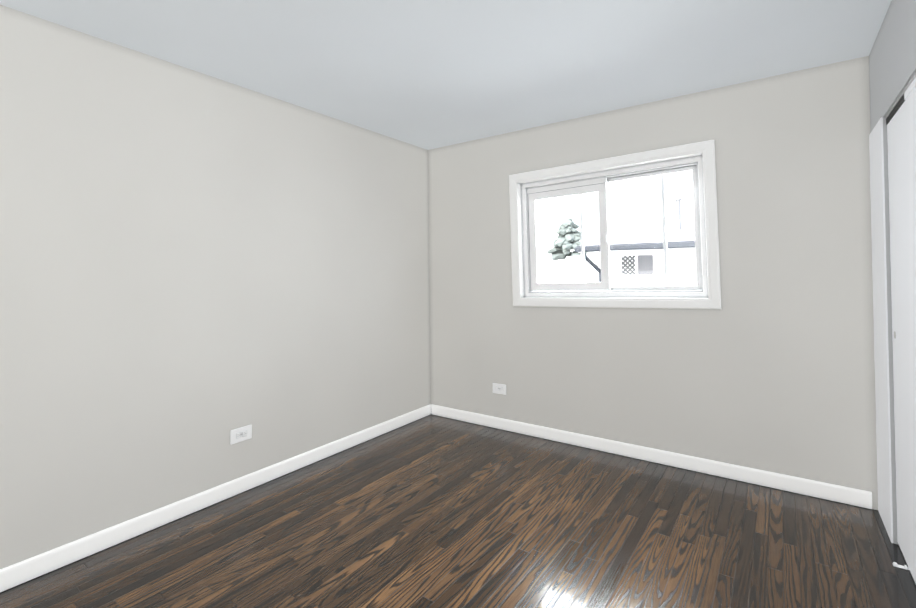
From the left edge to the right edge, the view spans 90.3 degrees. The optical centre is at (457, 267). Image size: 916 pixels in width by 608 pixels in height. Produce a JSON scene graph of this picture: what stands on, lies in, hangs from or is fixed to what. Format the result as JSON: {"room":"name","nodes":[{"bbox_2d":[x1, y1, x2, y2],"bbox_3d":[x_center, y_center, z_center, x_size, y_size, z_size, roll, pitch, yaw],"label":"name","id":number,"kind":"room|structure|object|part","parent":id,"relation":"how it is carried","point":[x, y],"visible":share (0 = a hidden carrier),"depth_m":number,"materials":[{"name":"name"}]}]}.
{"room":"empty bedroom","nodes":[
{"label":"empty bedroom","id":0,"kind":"room"},
{"bbox_2d":[0,5,430,568],"bbox_3d":[-1.563,0.125,2.620,0.200,2.478,4.200,-1,-1,35],"label":"wall","id":1,"kind":"structure","parent":0,"point":[196,267],"depth_m":2.48,"materials":[{"name":"paint"}]},
{"bbox_2d":[0,404,430,591],"bbox_3d":[-1.404,1.315,2.624,0.013,0.090,4.000,-1,-1,35],"label":"baseboard","id":2,"kind":"structure","parent":1,"relation":"attached to","point":[19,573],"depth_m":2.45,"materials":[{"name":"paint"}]},
{"bbox_2d":[230,425,251,443],"bbox_3d":[-1.315,1.014,2.763,0.008,0.084,0.132,-1,-1,35],"label":"electrical outlet","id":3,"kind":"object","parent":1,"relation":"attached to","point":[237,435],"visible":1,"depth_m":2.76,"materials":[{"name":"plastic"}]},
{"bbox_2d":[0,0,891,149],"bbox_3d":[0.129,-1.223,1.583,4.208,0.150,4.450,-1,-1,35],"label":"ceiling","id":4,"kind":"structure","parent":0,"point":[428,74],"depth_m":2.36,"materials":[{"name":"paint"}]},
{"bbox_2d":[0,414,915,607],"bbox_3d":[0.160,1.389,1.547,4.208,0.120,4.450,-1,-1,35],"label":"floor","id":5,"kind":"structure","parent":0,"point":[432,511],"depth_m":2.21,"materials":[{"name":"brown wood"}]},
{"bbox_2d":[892,562,909,570],"bbox_3d":[1.977,1.300,1.971,0.139,0.026,0.022,-1,-1,35],"label":"guide","id":6,"kind":"object","parent":5,"relation":"on","point":[895,564],"visible":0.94,"depth_m":2.00,"materials":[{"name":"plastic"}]},
{"bbox_2d":[428,56,877,509],"bbox_3d":[1.349,0.100,3.267,4.208,2.478,0.220,-1,-1,35],"label":"wall","id":7,"kind":"structure","parent":0,"point":[769,365],"depth_m":2.90,"materials":[{"name":"paint"}]},
{"bbox_2d":[493,383,505,394],"bbox_3d":[0.348,1.022,3.830,0.132,0.084,0.008,-1,-1,35],"label":"electrical outlet","id":8,"kind":"object","parent":7,"relation":"attached to","point":[499,388],"visible":1,"depth_m":3.83,"materials":[{"name":"plastic"}]},
{"bbox_2d":[509,140,720,308],"bbox_3d":[1.105,-0.248,3.415,1.512,1.113,0.214,-1,-1,35],"label":"window","id":9,"kind":"structure","parent":7,"relation":"in","point":[704,292],"depth_m":3.33,"materials":[{"name":"paint"}]},
{"bbox_2d":[527,177,606,193],"bbox_3d":[0.850,-0.642,3.605,0.651,0.052,0.038,-1,-1,35],"label":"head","id":10,"kind":"object","parent":9,"relation":"attached to","point":[569,185],"visible":0.85,"depth_m":3.57,"materials":[{"name":"plastic"}]},
{"bbox_3d":[0.863,-0.219,3.593,0.547,0.701,0.006,-1,-1,35],"label":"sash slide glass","id":11,"kind":"part","parent":9,"relation":"part of","materials":[{"name":"glass"}]},
{"bbox_3d":[0.862,-0.219,3.592,0.663,0.817,0.034,-1,-1,35],"label":"sash slide frame","id":12,"kind":"part","parent":9,"relation":"part of","materials":[{"name":"plastic"}]},
{"bbox_2d":[603,233,606,241],"bbox_3d":[1.095,-0.222,3.401,0.027,0.070,0.020,-1,-1,35],"label":"lock","id":13,"kind":"object","parent":9,"relation":"attached to","point":[604,237],"visible":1,"depth_m":3.40,"materials":[{"name":"plastic"}]},
{"bbox_2d":[518,153,701,297],"bbox_3d":[1.076,-0.248,3.373,1.399,1.001,0.075,-1,-1,35],"label":"liner","id":14,"kind":"object","parent":9,"relation":"attached to","point":[520,239],"visible":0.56,"depth_m":3.73,"materials":[{"name":"paint"}]},
{"bbox_3d":[1.160,-0.248,3.493,1.312,0.914,0.023,-1,-1,35],"label":"storm window stiles","id":15,"kind":"part","parent":9,"relation":"part of","materials":[{"name":"white plastic"}]},
{"bbox_3d":[1.376,-0.259,3.276,0.613,0.806,0.006,-1,-1,35],"label":"sash fixed glass","id":16,"kind":"part","parent":9,"relation":"part of","materials":[{"name":"glass"}]},
{"bbox_3d":[1.375,-0.259,3.274,0.664,0.857,0.032,-1,-1,35],"label":"sash fixed frame","id":17,"kind":"part","parent":9,"relation":"part of","materials":[{"name":"plastic"}]},
{"bbox_2d":[431,404,871,508],"bbox_3d":[0.997,1.296,3.367,3.076,0.090,0.013,-1,-1,35],"label":"baseboard","id":18,"kind":"structure","parent":7,"relation":"attached to","point":[834,492],"depth_m":3.02,"materials":[{"name":"paint"}]},
{"bbox_2d":[869,0,915,544],"bbox_3d":[1.158,0.068,0.818,0.110,2.478,4.000,-1,-1,35],"label":"wall","id":19,"kind":"structure","parent":0,"point":[892,63],"depth_m":2.16,"materials":[{"name":"paint"}]},
{"bbox_2d":[869,117,892,542],"bbox_3d":[2.164,0.296,2.334,0.007,2.040,0.360,-1,-1,35],"label":"door frame","id":20,"kind":"structure","parent":19,"relation":"attached to","point":[880,320],"depth_m":2.30,"materials":[{"name":"paint"}]},
{"bbox_2d":[886,94,904,124],"bbox_3d":[1.963,-0.705,2.021,0.040,0.034,0.388,-1,-1,35],"label":"railing","id":21,"kind":"object","parent":19,"relation":"attached to","point":[895,109],"visible":0.33,"depth_m":2.01,"materials":[{"name":"black metal"}]},
{"bbox_2d":[885,73,915,118],"bbox_3d":[1.662,-0.713,1.555,0.092,0.029,1.498,-1,-1,35],"label":"rail","id":22,"kind":"object","parent":19,"relation":"attached to","point":[902,93],"visible":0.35,"depth_m":1.90,"materials":[{"name":"grey metal"}]},
{"bbox_2d":[887,86,915,583],"bbox_3d":[1.673,0.305,1.542,0.079,1.988,1.496,-1,-1,35],"label":"closet doors","id":23,"kind":"structure","parent":19,"relation":"in","point":[901,132],"depth_m":1.96,"materials":[{"name":"paint"}]},
{"bbox_2d":[904,77,915,99],"bbox_3d":[1.522,-0.708,1.415,0.018,0.034,1.106,-1,-1,35],"label":"valance","id":24,"kind":"object","parent":19,"relation":"attached to","point":[909,90],"visible":0.6,"depth_m":1.78,"materials":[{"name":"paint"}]},
{"label":"outside","id":25,"kind":"structure","parent":0,"visible":0},
{"bbox_2d":[538,197,696,285],"bbox_3d":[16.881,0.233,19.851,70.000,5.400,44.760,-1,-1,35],"label":"neighboring building","id":26,"kind":"structure","parent":25,"point":[634,257],"depth_m":8.43,"materials":[{"name":"grey"}]}
]}

